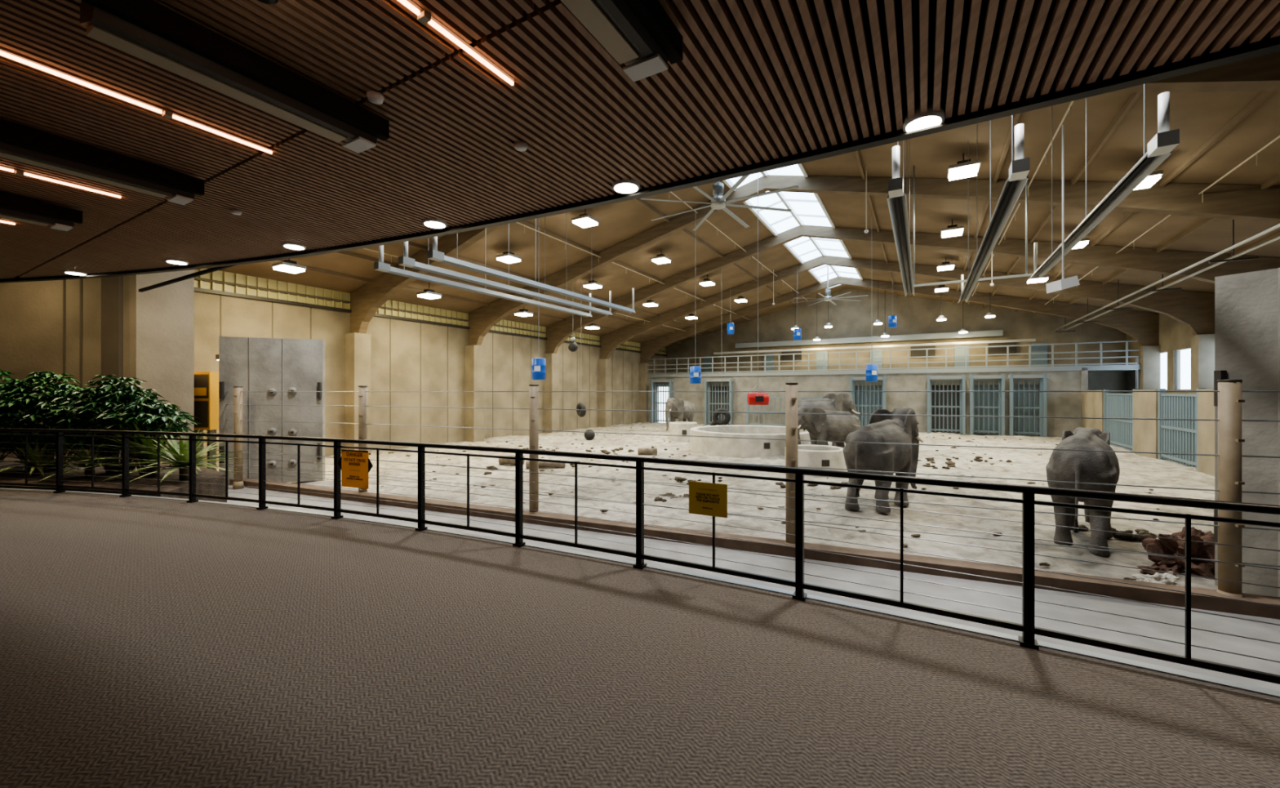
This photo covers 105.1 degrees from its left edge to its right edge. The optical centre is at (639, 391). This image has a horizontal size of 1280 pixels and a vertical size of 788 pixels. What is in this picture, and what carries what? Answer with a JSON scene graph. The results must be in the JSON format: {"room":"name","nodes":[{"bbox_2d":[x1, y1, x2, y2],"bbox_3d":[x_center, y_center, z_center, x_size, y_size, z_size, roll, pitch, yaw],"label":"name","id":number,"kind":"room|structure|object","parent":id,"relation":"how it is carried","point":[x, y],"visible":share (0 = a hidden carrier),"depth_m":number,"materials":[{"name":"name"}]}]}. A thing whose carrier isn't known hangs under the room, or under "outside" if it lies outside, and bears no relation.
{"room":"zoo elephant house","nodes":[
{"label":"zoo elephant house","id":0,"kind":"room"},
{"bbox_2d":[0,269,194,453],"bbox_3d":[-23.875,-0.360,16.500,20.250,8.000,7.000,0,0,0],"label":"wall","id":1,"kind":"structure","parent":0,"point":[83,329],"depth_m":13.93,"materials":[{"name":"paint"}]},
{"bbox_2d":[0,31,1279,283],"bbox_3d":[-5.054,-2.120,3.937,42.142,0.320,6.165,0,0,18],"label":"trim","id":2,"kind":"structure","parent":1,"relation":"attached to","point":[1266,46],"depth_m":3.88,"materials":[{"name":"black metal"}]},
{"bbox_2d":[194,268,666,466],"bbox_3d":[-12.198,-0.810,33.023,0.451,9.300,61.001,0,0,30],"label":"wall","id":3,"kind":"structure","parent":0,"point":[414,347],"depth_m":29.98,"materials":[{"name":"concrete"}]},
{"bbox_2d":[363,100,1279,334],"bbox_3d":[9.111,-7.609,29.381,29.444,3.158,42.001,0,0,30],"label":"pipes","id":4,"kind":"object","parent":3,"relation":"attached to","point":[1072,102],"visible":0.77,"depth_m":22.44,"materials":[{"name":"beige"}]},
{"bbox_2d":[0,488,1279,787],"bbox_3d":[-6.175,1.840,1.422,41.882,0.200,12.287,0,0,30],"label":"floor","id":5,"kind":"structure","parent":0,"point":[145,642],"depth_m":2.98,"materials":[{"name":"carpet"}]},
{"bbox_2d":[0,452,55,489],"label":"planter","id":6,"kind":"object","parent":5,"relation":"on","point":[19,475],"depth_m":9.76,"materials":[{"name":"concrete"}]},
{"bbox_2d":[0,368,49,462],"bbox_3d":[-14.760,0.512,11.028,2.686,2.376,1.766,0,0,0],"label":"shrub","id":7,"kind":"object","parent":6,"relation":"on","point":[6,373],"visible":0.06,"depth_m":11.12,"materials":[{"name":"green plant"}]},
{"bbox_2d":[0,437,76,475],"bbox_3d":[-12.173,1.299,9.850,1.318,0.782,1.312,0,0,-27],"label":"yucca","id":8,"kind":"object","parent":6,"relation":"on","point":[35,460],"visible":0.7,"depth_m":9.86,"materials":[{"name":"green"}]},
{"bbox_2d":[0,371,121,471],"bbox_3d":[-12.907,0.629,10.597,3.073,2.145,1.968,0,0,0],"label":"shrub","id":9,"kind":"object","parent":6,"relation":"on","point":[23,400],"visible":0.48,"depth_m":10.27,"materials":[{"name":"green plant"}]},
{"bbox_2d":[62,452,121,493],"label":"planter","id":10,"kind":"object","parent":5,"relation":"on","point":[72,479],"depth_m":9.49,"materials":[{"name":"concrete"}]},
{"bbox_2d":[34,436,140,482],"bbox_3d":[-10.841,1.270,9.665,1.410,0.840,1.632,0,0,0],"label":"yucca","id":11,"kind":"object","parent":10,"relation":"on","point":[87,471],"visible":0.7,"depth_m":9.64,"materials":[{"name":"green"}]},
{"bbox_2d":[45,374,191,473],"bbox_3d":[-10.941,0.668,10.297,2.531,2.060,1.797,0,0,0],"label":"shrub","id":12,"kind":"object","parent":10,"relation":"on","point":[102,397],"visible":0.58,"depth_m":9.96,"materials":[{"name":"green plant"}]},
{"bbox_2d":[128,452,189,498],"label":"planter","id":13,"kind":"object","parent":5,"relation":"on","point":[153,481],"depth_m":9.07,"materials":[{"name":"concrete"}]},
{"bbox_2d":[62,412,225,477],"bbox_3d":[-9.619,1.054,9.880,2.189,1.272,1.983,0,0,-16],"label":"yucca","id":14,"kind":"object","parent":13,"relation":"on","point":[145,455],"visible":0.46,"depth_m":9.54,"materials":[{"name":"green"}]},
{"bbox_2d":[89,395,200,475],"bbox_3d":[-10.037,0.883,9.934,1.846,1.630,1.321,0,0,0],"label":"shrub","id":15,"kind":"object","parent":13,"relation":"on","point":[148,420],"visible":0.8,"depth_m":9.76,"materials":[{"name":"green plant"}]},
{"bbox_2d":[102,428,239,482],"bbox_3d":[-8.758,1.192,9.372,1.897,0.996,1.933,0,0,-27],"label":"yucca","id":16,"kind":"object","parent":13,"relation":"on","point":[180,451],"visible":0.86,"depth_m":9.31,"materials":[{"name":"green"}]},
{"bbox_2d":[195,466,226,502],"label":"planter","id":17,"kind":"object","parent":5,"relation":"on","point":[201,478],"depth_m":9.79,"materials":[{"name":"concrete"}]},
{"bbox_2d":[0,487,1279,697],"bbox_3d":[-5.054,1.770,3.977,42.137,0.075,6.156,0,0,18],"label":"trim","id":18,"kind":"structure","parent":5,"relation":"on","point":[1223,682],"depth_m":3.94,"materials":[{"name":"silver metal"}]},
{"bbox_2d":[0,427,1279,684],"bbox_3d":[-3.822,1.192,5.482,25.678,1.097,2.235,0,0,21],"label":"guard railing","id":19,"kind":"object","parent":5,"relation":"on","point":[1028,628],"visible":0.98,"depth_m":4.13,"materials":[{"name":"black metal"}]},
{"bbox_2d":[337,448,373,488],"bbox_3d":[-3.805,1.030,6.601,0.660,0.500,0.097,0,0,22],"label":"warning sign","id":20,"kind":"object","parent":19,"relation":"attached to","point":[355,465],"visible":1,"depth_m":6.55,"materials":[{"name":"orange"}]},
{"bbox_2d":[688,480,727,517],"bbox_3d":[0.640,0.980,4.518,0.370,0.300,0.097,0,0,28],"label":"notice sign","id":21,"kind":"object","parent":19,"relation":"attached to","point":[709,499],"visible":1,"depth_m":4.47,"materials":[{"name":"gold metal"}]},
{"bbox_2d":[0,0,1279,292],"bbox_3d":[-6.175,-2.230,1.422,41.882,0.460,12.287,0,0,30],"label":"ceiling","id":22,"kind":"structure","parent":0,"point":[751,76],"depth_m":3.31,"materials":[{"name":"black wood"}]},
{"bbox_2d":[0,192,82,231],"bbox_3d":[-6.575,-1.887,4.730,0.290,0.225,1.550,0,0,30],"label":"heater","id":23,"kind":"object","parent":22,"relation":"hanging from","point":[11,207],"visible":1,"depth_m":5.10,"materials":[{"name":"grey metal"}]},
{"bbox_2d":[0,164,121,198],"bbox_3d":[-6.550,-1.992,2.835,0.061,0.045,5.000,0,0,30],"label":"strip light","id":24,"kind":"object","parent":22,"relation":"attached to","point":[17,171],"visible":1,"depth_m":4.62,"materials":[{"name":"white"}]},
{"bbox_2d":[0,120,204,204],"bbox_3d":[-4.575,-1.887,3.970,0.290,0.225,1.550,0,0,30],"label":"heater","id":25,"kind":"object","parent":22,"relation":"hanging from","point":[19,144],"visible":1,"depth_m":4.00,"materials":[{"name":"grey metal"}]},
{"bbox_2d":[0,48,273,154],"bbox_3d":[-4.310,-1.992,1.905,0.061,0.045,5.000,0,0,30],"label":"strip light","id":26,"kind":"object","parent":22,"relation":"attached to","point":[165,113],"visible":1,"depth_m":3.32,"materials":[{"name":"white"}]},
{"bbox_2d":[80,0,389,153],"bbox_3d":[-2.336,-1.887,2.960,0.290,0.225,1.550,0,0,30],"label":"heater","id":27,"kind":"object","parent":22,"relation":"hanging from","point":[147,30],"visible":1,"depth_m":2.78,"materials":[{"name":"grey metal"}]},
{"bbox_2d":[282,241,306,249],"bbox_3d":[-4.730,-2.027,6.700,0.270,0.106,0.270,0,0,0],"label":"recessed light","id":28,"kind":"object","parent":22,"relation":"in","point":[288,245],"visible":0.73,"depth_m":6.66,"materials":[{"name":"white plastic"}]},
{"bbox_2d":[366,90,384,104],"bbox_3d":[-1.786,-1.982,3.306,0.110,0.035,0.110,0,0,0],"label":"smoke detector","id":29,"kind":"object","parent":22,"relation":"attached to","point":[375,97],"visible":1,"depth_m":3.28,"materials":[{"name":"white plastic"}]},
{"bbox_2d":[422,217,447,228],"bbox_3d":[-2.430,-2.027,5.800,0.270,0.106,0.270,0,0,0],"label":"recessed light","id":30,"kind":"object","parent":22,"relation":"in","point":[432,223],"visible":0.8,"depth_m":5.76,"materials":[{"name":"white plastic"}]},
{"bbox_2d":[397,0,516,85],"bbox_3d":[-2.070,-1.992,0.995,0.061,0.045,5.000,0,0,30],"label":"strip light","id":31,"kind":"object","parent":22,"relation":"attached to","point":[424,17],"visible":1,"depth_m":2.75,"materials":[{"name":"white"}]},
{"bbox_2d":[560,0,682,81],"bbox_3d":[-0.276,-1.887,2.120,0.290,0.225,1.550,0,0,30],"label":"heater","id":32,"kind":"object","parent":22,"relation":"hanging from","point":[640,34],"visible":1,"depth_m":2.48,"materials":[{"name":"grey metal"}]},
{"bbox_2d":[612,177,639,193],"bbox_3d":[-0.135,-2.027,4.760,0.270,0.106,0.270,0,0,0],"label":"recessed light","id":33,"kind":"object","parent":22,"relation":"in","point":[623,186],"visible":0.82,"depth_m":4.71,"materials":[{"name":"white plastic"}]},
{"bbox_2d":[902,100,944,132],"bbox_3d":[2.100,-2.027,3.630,0.270,0.106,0.270,0,0,0],"label":"recessed light","id":34,"kind":"object","parent":22,"relation":"in","point":[931,118],"visible":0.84,"depth_m":3.56,"materials":[{"name":"white plastic"}]},
{"bbox_2d":[205,422,1217,589],"bbox_3d":[7.621,3.373,26.200,40.900,0.333,51.000,0,0,30],"label":"sand","id":35,"kind":"object","parent":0,"point":[1026,464],"visible":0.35,"depth_m":16.23,"materials":[{"name":"beige sand"}]},
{"bbox_2d":[194,371,218,470],"bbox_3d":[-16.600,1.290,18.675,0.700,4.100,0.450,0,0,0],"label":"tall cabinet","id":36,"kind":"object","parent":35,"relation":"on","point":[206,383],"visible":0.58,"depth_m":18.50,"materials":[{"name":"orange"}]},
{"bbox_2d":[218,336,324,484],"bbox_3d":[-13.577,0.690,18.158,3.166,5.340,0.515,0,0,-21],"label":"gate","id":37,"kind":"object","parent":35,"relation":"on","point":[252,363],"visible":0.89,"depth_m":18.06,"materials":[{"name":"grey metal"}]},
{"bbox_2d":[498,454,524,464],"bbox_3d":[-5.900,3.120,22.520,1.120,0.440,0.430,0,0,0],"label":"log","id":38,"kind":"object","parent":35,"relation":"on","point":[501,461],"visible":0.56,"depth_m":22.33,"materials":[{"name":"wood"}]},
{"bbox_2d":[525,459,565,467],"bbox_3d":[-4.153,3.170,21.781,1.736,0.360,0.872,0,0,0],"label":"log","id":39,"kind":"object","parent":35,"relation":"on","point":[541,464],"visible":0.68,"depth_m":21.43,"materials":[{"name":"wood"}]},
{"bbox_2d":[637,448,657,454],"bbox_3d":[0.400,3.160,26.050,1.005,0.360,0.351,0,0,-6],"label":"log","id":40,"kind":"object","parent":35,"relation":"on","point":[640,451],"visible":1,"depth_m":25.92,"materials":[{"name":"wood"}]},
{"bbox_2d":[664,397,695,431],"bbox_3d":[3.439,1.916,42.674,1.607,2.828,4.211,0,0,39],"label":"elephant","id":41,"kind":"object","parent":35,"relation":"on","point":[672,404],"visible":0.81,"depth_m":41.88},
{"bbox_2d":[669,421,697,442],"bbox_3d":[2.950,2.765,33.485,1.900,1.350,1.930,0,0,0],"label":"trough","id":42,"kind":"object","parent":35,"relation":"on","point":[679,428],"visible":0.79,"depth_m":32.65,"materials":[{"name":"grey concrete"}]},
{"bbox_2d":[689,425,811,457],"bbox_3d":[6.400,2.790,28.185,7.000,1.300,7.030,0,0,0],"label":"trough","id":43,"kind":"object","parent":35,"relation":"on","point":[720,446],"visible":0.69,"depth_m":25.43,"materials":[{"name":"grey concrete"}]},
{"bbox_2d":[380,423,1167,580],"bbox_3d":[6.425,3.295,27.490,33.910,0.230,35.987,0,0,30],"label":"scraps","id":44,"kind":"object","parent":35,"relation":"on","point":[950,464],"visible":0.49,"depth_m":17.49,"materials":[{"name":"wood"}]},
{"bbox_2d":[746,394,822,426],"bbox_3d":[13.257,1.790,45.462,6.900,3.100,0.200,0,0,30],"label":"fence","id":45,"kind":"object","parent":35,"relation":"on","point":[820,395],"visible":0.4,"depth_m":46.04,"materials":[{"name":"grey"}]},
{"bbox_2d":[785,444,845,477],"bbox_3d":[7.350,2.890,20.585,2.400,1.100,2.430,0,0,0],"label":"trough","id":46,"kind":"object","parent":35,"relation":"on","point":[808,455],"visible":0.56,"depth_m":19.55,"materials":[{"name":"grey concrete"}]},
{"bbox_2d":[797,391,858,446],"bbox_3d":[11.028,1.674,29.625,4.732,3.313,1.848,0,0,-19],"label":"elephant","id":47,"kind":"object","parent":35,"relation":"on","point":[842,402],"visible":0.32,"depth_m":29.21},
{"bbox_2d":[797,405,861,447],"bbox_3d":[9.064,2.010,24.006,3.979,2.640,1.512,0,0,-12],"label":"elephant","id":48,"kind":"object","parent":35,"relation":"on","point":[824,427],"visible":0.61,"depth_m":23.47},
{"bbox_2d":[842,406,924,512],"bbox_3d":[7.342,1.903,14.632,4.027,2.854,1.378,0,0,-44],"label":"elephant","id":49,"kind":"object","parent":35,"relation":"on","point":[881,428],"visible":0.85,"depth_m":13.72},
{"bbox_2d":[1045,426,1119,556],"bbox_3d":[10.227,2.174,11.277,3.972,2.642,1.178,0,0,-45],"label":"elephant","id":50,"kind":"object","parent":35,"relation":"on","point":[1082,466],"visible":0.83,"depth_m":10.14},
{"bbox_2d":[1103,388,1138,451],"bbox_3d":[28.540,1.590,29.133,0.200,3.500,5.200,0,0,30],"label":"gate","id":51,"kind":"object","parent":35,"relation":"on","point":[1115,405],"visible":0.8,"depth_m":29.03,"materials":[{"name":"blue"}]},
{"bbox_2d":[1080,367,1214,475],"bbox_3d":[28.687,0.940,29.337,0.350,5.400,26.500,0,0,30],"label":"wall partition","id":52,"kind":"structure","parent":35,"relation":"on","point":[1145,404],"depth_m":25.00,"materials":[{"name":"beige concrete"}]},
{"bbox_2d":[1131,571,1180,585],"bbox_3d":[8.852,3.281,8.413,0.680,0.388,0.529,0,0,0],"label":"boulder","id":53,"kind":"object","parent":35,"relation":"on","point":[1162,578],"visible":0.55,"depth_m":8.33,"materials":[{"name":"stone"}]},
{"bbox_2d":[1137,564,1177,576],"bbox_3d":[9.413,3.300,8.963,0.477,0.274,0.478,0,0,0],"label":"boulder","id":54,"kind":"object","parent":35,"relation":"on","point":[1163,567],"visible":0.54,"depth_m":8.91,"materials":[{"name":"stone"}]},
{"bbox_2d":[1141,526,1214,579],"bbox_3d":[10.155,3.157,9.058,1.376,1.298,1.057,0,0,0],"label":"boulder","id":55,"kind":"object","parent":35,"relation":"on","point":[1204,568],"visible":0.55,"depth_m":8.88,"materials":[{"name":"stone"}]},
{"bbox_2d":[1158,387,1205,471],"bbox_3d":[24.615,1.590,22.335,0.200,3.500,4.100,0,0,30],"label":"gate","id":56,"kind":"object","parent":35,"relation":"on","point":[1175,436],"visible":0.9,"depth_m":22.22,"materials":[{"name":"blue"}]},
{"bbox_2d":[1213,267,1279,596],"bbox_3d":[10.476,0.700,7.313,0.517,5.320,2.460,0,0,-27],"label":"wall","id":57,"kind":"structure","parent":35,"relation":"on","point":[1247,304],"depth_m":7.95,"materials":[{"name":"beige concrete"}]},
{"bbox_2d":[206,90,1279,347],"bbox_3d":[5.621,-7.931,22.736,41.801,5.258,61.800,0,0,30],"label":"roof","id":58,"kind":"structure","parent":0,"point":[1197,116],"depth_m":23.55,"materials":[{"name":"brown wood"}]},
{"bbox_2d":[271,258,306,273],"bbox_3d":[-15.088,-5.712,21.067,0.920,0.980,0.920,0,0,30],"label":"light","id":59,"kind":"object","parent":58,"relation":"hanging from","point":[286,265],"visible":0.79,"depth_m":20.87,"materials":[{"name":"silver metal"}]},
{"bbox_2d":[416,281,441,298],"bbox_3d":[-11.638,-5.712,27.042,0.920,0.980,0.920,0,0,30],"label":"light","id":60,"kind":"object","parent":58,"relation":"hanging from","point":[428,293],"visible":0.89,"depth_m":26.86,"materials":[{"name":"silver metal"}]},
{"bbox_2d":[373,217,591,317],"bbox_3d":[-4.809,-6.074,18.070,0.240,5.309,10.188,0,0,30],"label":"heater","id":61,"kind":"object","parent":58,"relation":"hanging from","point":[380,265],"visible":0.84,"depth_m":16.31,"materials":[{"name":"silver metal"}]},
{"bbox_2d":[398,223,612,315],"bbox_3d":[-3.857,-6.207,17.520,0.240,5.575,10.188,0,0,30],"label":"heater","id":62,"kind":"object","parent":58,"relation":"hanging from","point":[404,260],"visible":0.77,"depth_m":15.71,"materials":[{"name":"silver metal"}]},
{"bbox_2d":[495,251,521,263],"bbox_3d":[-6.735,-7.095,25.135,0.920,0.730,0.920,0,0,30],"label":"light","id":63,"kind":"object","parent":58,"relation":"hanging from","point":[504,257],"visible":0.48,"depth_m":24.92,"materials":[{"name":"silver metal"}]},
{"bbox_2d":[426,207,635,313],"bbox_3d":[-2.818,-6.353,16.920,0.240,5.865,10.188,0,0,30],"label":"heater","id":64,"kind":"object","parent":58,"relation":"hanging from","point":[434,255],"visible":0.77,"depth_m":15.26,"materials":[{"name":"silver metal"}]},
{"bbox_2d":[531,357,546,379],"bbox_3d":[-4.130,-4.544,19.997,0.600,8.107,0.605,0,0,0],"label":"barrel","id":65,"kind":"object","parent":58,"relation":"hanging from","point":[538,364],"visible":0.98,"depth_m":19.76,"materials":[{"name":"blue plastic"}]},
{"bbox_2d":[571,208,599,227],"bbox_3d":[-2.564,-8.233,22.958,0.920,0.730,0.920,0,0,30],"label":"light","id":66,"kind":"object","parent":58,"relation":"hanging from","point":[584,220],"visible":0.84,"depth_m":22.75,"materials":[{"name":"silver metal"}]},
{"bbox_2d":[582,275,602,288],"bbox_3d":[-3.035,-7.095,31.544,0.920,0.730,0.920,0,0,30],"label":"light","id":67,"kind":"object","parent":58,"relation":"hanging from","point":[595,284],"visible":0.92,"depth_m":31.32,"materials":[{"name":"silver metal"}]},
{"bbox_2d":[650,253,671,264],"bbox_3d":[1.286,-8.233,29.627,0.920,0.730,0.920,0,0,30],"label":"light","id":68,"kind":"object","parent":58,"relation":"hanging from","point":[660,259],"visible":1,"depth_m":29.42,"materials":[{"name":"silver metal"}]},
{"bbox_2d":[689,365,701,383],"bbox_3d":[2.830,-4.936,24.997,0.600,9.031,0.605,0,0,0],"label":"barrel","id":69,"kind":"object","parent":58,"relation":"hanging from","point":[695,371],"visible":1,"depth_m":24.76,"materials":[{"name":"blue plastic"}]},
{"bbox_2d":[640,174,799,231],"bbox_3d":[2.871,-8.470,17.972,5.416,3.380,5.416,0,0,11],"label":"ceiling fan","id":70,"kind":"object","parent":58,"relation":"hanging from","point":[718,202],"visible":0.88,"depth_m":17.80,"materials":[{"name":"silver metal"}]},
{"bbox_2d":[710,408,730,425],"bbox_3d":[5.399,-3.003,33.052,1.418,12.080,0.534,0,0,26],"label":"tire","id":71,"kind":"object","parent":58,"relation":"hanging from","point":[716,420],"visible":0.67,"depth_m":32.85,"materials":[{"name":"black rubber"}]},
{"bbox_2d":[264,90,1279,343],"bbox_3d":[7.448,-7.521,26.300,36.700,3.596,53.001,0,0,30],"label":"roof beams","id":72,"kind":"structure","parent":58,"relation":"attached to","point":[1264,95],"depth_m":23.05,"materials":[{"name":"brown wood"}]},
{"bbox_2d":[722,163,862,289],"bbox_3d":[11.265,-10.150,32.161,3.590,0.700,34.030,0,0,30],"label":"skylight window","id":73,"kind":"structure","parent":58,"relation":"attached to","point":[727,182],"depth_m":29.09,"materials":[{"name":"white glass"}]},
{"bbox_2d":[746,173,768,405],"bbox_3d":[5.300,-4.839,21.995,0.880,10.898,0.610,0,0,0],"label":"barrel","id":74,"kind":"object","parent":73,"relation":"hanging from","point":[761,398],"visible":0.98,"depth_m":21.88,"materials":[{"name":"red plastic"}]},
{"bbox_2d":[793,272,801,340],"bbox_3d":[12.200,-6.931,37.998,0.600,5.822,0.605,0,0,0],"label":"barrel","id":75,"kind":"object","parent":58,"relation":"hanging from","point":[797,331],"visible":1,"depth_m":37.85,"materials":[{"name":"blue plastic"}]},
{"bbox_2d":[345,51,1279,452],"bbox_3d":[2.071,-3.450,16.587,41.000,13.780,0.900,0,0,30],"label":"roof frame","id":76,"kind":"object","parent":58,"relation":"attached to","point":[1260,73],"depth_m":23.48,"materials":[{"name":"beige wood"}]},
{"bbox_2d":[794,264,867,306],"bbox_3d":[14.871,-8.700,38.757,5.416,2.920,5.416,0,0,11],"label":"ceiling fan","id":77,"kind":"object","parent":58,"relation":"hanging from","point":[827,298],"visible":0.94,"depth_m":38.64,"materials":[{"name":"silver metal"}]},
{"bbox_2d":[866,364,877,381],"bbox_3d":[12.300,-4.933,25.997,0.600,8.745,0.605,0,0,0],"label":"barrel","id":78,"kind":"object","parent":58,"relation":"hanging from","point":[871,370],"visible":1,"depth_m":25.76,"materials":[{"name":"blue plastic"}]},
{"bbox_2d":[465,174,1279,441],"bbox_3d":[6.071,-3.450,23.515,41.000,13.780,0.900,0,0,30],"label":"roof frame","id":79,"kind":"object","parent":58,"relation":"attached to","point":[1250,202],"depth_m":20.19,"materials":[{"name":"beige wood"}]},
{"bbox_2d":[888,272,897,327],"bbox_3d":[19.600,-7.124,37.998,0.600,4.207,0.605,0,0,0],"label":"barrel","id":80,"kind":"object","parent":58,"relation":"hanging from","point":[892,321],"visible":1,"depth_m":37.83,"materials":[{"name":"blue plastic"}]},
{"bbox_2d":[639,276,1160,422],"bbox_3d":[17.871,-3.450,43.953,41.000,13.780,0.900,0,0,30],"label":"roof frame","id":81,"kind":"object","parent":58,"relation":"attached to","point":[1144,326],"depth_m":37.73,"materials":[{"name":"beige wood"}]},
{"bbox_2d":[887,138,914,296],"bbox_3d":[7.001,-6.147,12.925,0.300,5.454,10.688,0,0,30],"label":"heater","id":82,"kind":"object","parent":58,"relation":"hanging from","point":[897,201],"visible":0.84,"depth_m":10.30,"materials":[{"name":"silver metal"}]},
{"bbox_2d":[772,165,1033,304],"bbox_3d":[13.750,-6.811,27.554,8.202,5.383,20.415,0,0,3],"label":"conduit","id":83,"kind":"object","parent":58,"relation":"hanging from","point":[866,230],"visible":0.91,"depth_m":18.57,"materials":[{"name":"beige"}]},
{"bbox_2d":[598,255,1214,426],"bbox_3d":[13.971,-3.450,37.198,41.000,13.780,0.900,0,0,30],"label":"roof frame","id":84,"kind":"object","parent":58,"relation":"attached to","point":[1194,309],"depth_m":31.02,"materials":[{"name":"beige wood"}]},
{"bbox_2d":[543,224,1279,432],"bbox_3d":[10.071,-3.450,30.443,41.000,13.780,0.900,0,0,30],"label":"roof frame","id":85,"kind":"object","parent":58,"relation":"attached to","point":[1167,262],"depth_m":26.96,"materials":[{"name":"beige wood"}]},
{"bbox_2d":[937,257,955,271],"bbox_3d":[19.233,-8.100,30.812,0.920,0.730,0.920,0,0,30],"label":"light","id":86,"kind":"object","parent":58,"relation":"hanging from","point":[945,265],"visible":1,"depth_m":30.60,"materials":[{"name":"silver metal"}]},
{"bbox_2d":[941,219,964,237],"bbox_3d":[15.332,-8.100,24.057,0.920,0.730,0.920,0,0,30],"label":"light","id":87,"kind":"object","parent":58,"relation":"hanging from","point":[952,230],"visible":1,"depth_m":23.83,"materials":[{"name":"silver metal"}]},
{"bbox_2d":[947,153,980,181],"bbox_3d":[11.482,-8.100,17.388,0.920,0.730,0.920,0,0,30],"label":"light","id":88,"kind":"object","parent":58,"relation":"hanging from","point":[960,170],"visible":0.95,"depth_m":17.19,"materials":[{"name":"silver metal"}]},
{"bbox_2d":[958,115,1030,302],"bbox_3d":[9.165,-5.939,13.235,0.301,5.038,12.988,0,0,30],"label":"heater","id":89,"kind":"object","parent":58,"relation":"hanging from","point":[1020,167],"visible":0.91,"depth_m":9.60,"materials":[{"name":"silver metal"}]},
{"bbox_2d":[1026,275,1048,283],"bbox_3d":[23.610,-6.949,29.093,0.920,0.780,0.920,0,0,30],"label":"light","id":90,"kind":"object","parent":58,"relation":"hanging from","point":[1037,279],"visible":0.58,"depth_m":28.83,"materials":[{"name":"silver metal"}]},
{"bbox_2d":[1045,124,1079,293],"bbox_3d":[9.490,-4.130,11.000,0.420,3.760,0.400,0,0,0],"label":"floodlight","id":91,"kind":"object","parent":58,"relation":"hanging from","point":[1068,282],"visible":1,"depth_m":10.98,"materials":[{"name":"grey metal"}]},
{"bbox_2d":[1029,84,1179,279],"bbox_3d":[9.652,-5.742,10.817,0.300,4.643,9.288,0,0,30],"label":"heater","id":92,"kind":"object","parent":58,"relation":"hanging from","point":[1161,146],"visible":0.88,"depth_m":7.99,"materials":[{"name":"silver metal"}]},
{"bbox_2d":[1112,160,1163,190],"bbox_3d":[15.810,-6.949,15.583,0.920,0.780,0.920,0,0,30],"label":"light","id":93,"kind":"object","parent":58,"relation":"hanging from","point":[1154,176],"visible":0.31,"depth_m":15.22,"materials":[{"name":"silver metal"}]},
{"bbox_2d":[1052,219,1279,333],"bbox_3d":[22.900,-5.580,20.265,1.201,1.700,46.001,0,0,30],"label":"pipes","id":94,"kind":"object","parent":58,"relation":"hanging from","point":[1231,258],"visible":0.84,"depth_m":19.98,"materials":[{"name":"silver metal"}]},
{"bbox_2d":[226,484,1279,690],"bbox_3d":[-5.000,3.390,8.077,44.642,0.100,14.179,0,0,18],"label":"floor","id":95,"kind":"structure","parent":0,"point":[1250,628],"depth_m":7.88,"materials":[{"name":"concrete"}]},
{"bbox_2d":[229,478,1279,619],"bbox_3d":[-0.650,3.280,11.729,31.894,0.300,0.400,0,0,23],"label":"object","id":96,"kind":"structure","parent":95,"relation":"on","point":[1116,589],"depth_m":9.41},
{"bbox_2d":[217,379,1279,597],"bbox_3d":[-1.030,1.600,11.929,31.386,3.580,0.690,0,0,22],"label":"fence","id":97,"kind":"object","parent":96,"relation":"on","point":[1229,420],"visible":0.73,"depth_m":9.01,"materials":[{"name":"grey metal"}]},
{"bbox_2d":[647,364,1141,436],"bbox_3d":[19.346,0.865,46.508,41.000,5.550,6.100,0,0,30],"label":"wall","id":98,"kind":"structure","parent":0,"point":[1060,404],"depth_m":41.64,"materials":[{"name":"beige concrete"}]},
{"bbox_2d":[650,378,673,423],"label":"door","id":99,"kind":"structure","parent":98,"relation":"in","point":[663,397],"depth_m":52.65,"materials":[{"name":"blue metal"}]},
{"bbox_2d":[704,377,733,425],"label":"door","id":100,"kind":"structure","parent":98,"relation":"in","point":[719,399],"depth_m":49.44,"materials":[{"name":"blue metal"}]},
{"bbox_2d":[849,375,886,426],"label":"door","id":101,"kind":"structure","parent":98,"relation":"in","point":[865,402],"depth_m":42.73,"materials":[{"name":"blue metal"}]},
{"bbox_2d":[648,340,1140,373],"bbox_3d":[17.896,-2.732,43.996,40.600,1.745,0.101,0,0,30],"label":"railing","id":102,"kind":"object","parent":98,"relation":"on","point":[1126,350],"visible":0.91,"depth_m":40.59,"materials":[{"name":"silver metal"}]},
{"bbox_2d":[927,374,965,434],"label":"door","id":103,"kind":"structure","parent":98,"relation":"in","point":[951,403],"depth_m":39.75,"materials":[{"name":"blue metal"}]},
{"bbox_2d":[968,373,1004,435],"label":"door","id":104,"kind":"structure","parent":98,"relation":"in","point":[981,403],"depth_m":38.40,"materials":[{"name":"blue metal"}]},
{"bbox_2d":[1008,373,1047,437],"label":"door","id":105,"kind":"structure","parent":98,"relation":"in","point":[1020,403],"depth_m":37.17,"materials":[{"name":"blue metal"}]},
{"bbox_2d":[665,288,1126,393],"bbox_3d":[20.946,-3.260,49.279,41.600,14.200,0.303,0,0,30],"label":"wall","id":106,"kind":"structure","parent":0,"point":[914,315],"depth_m":46.92,"materials":[{"name":"concrete"}]},
{"bbox_2d":[703,329,1047,373],"bbox_3d":[20.389,-3.610,48.215,31.100,3.500,2.100,0,0,30],"label":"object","id":107,"kind":"object","parent":106,"relation":"on","point":[1034,348],"visible":0.7,"depth_m":45.94,"materials":[{"name":"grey metal"}]},
{"bbox_2d":[1126,312,1193,393],"bbox_3d":[23.504,-0.810,12.411,0.301,9.300,61.000,0,0,30],"label":"wall","id":108,"kind":"structure","parent":0,"point":[1175,336],"depth_m":32.00,"materials":[{"name":"concrete"}]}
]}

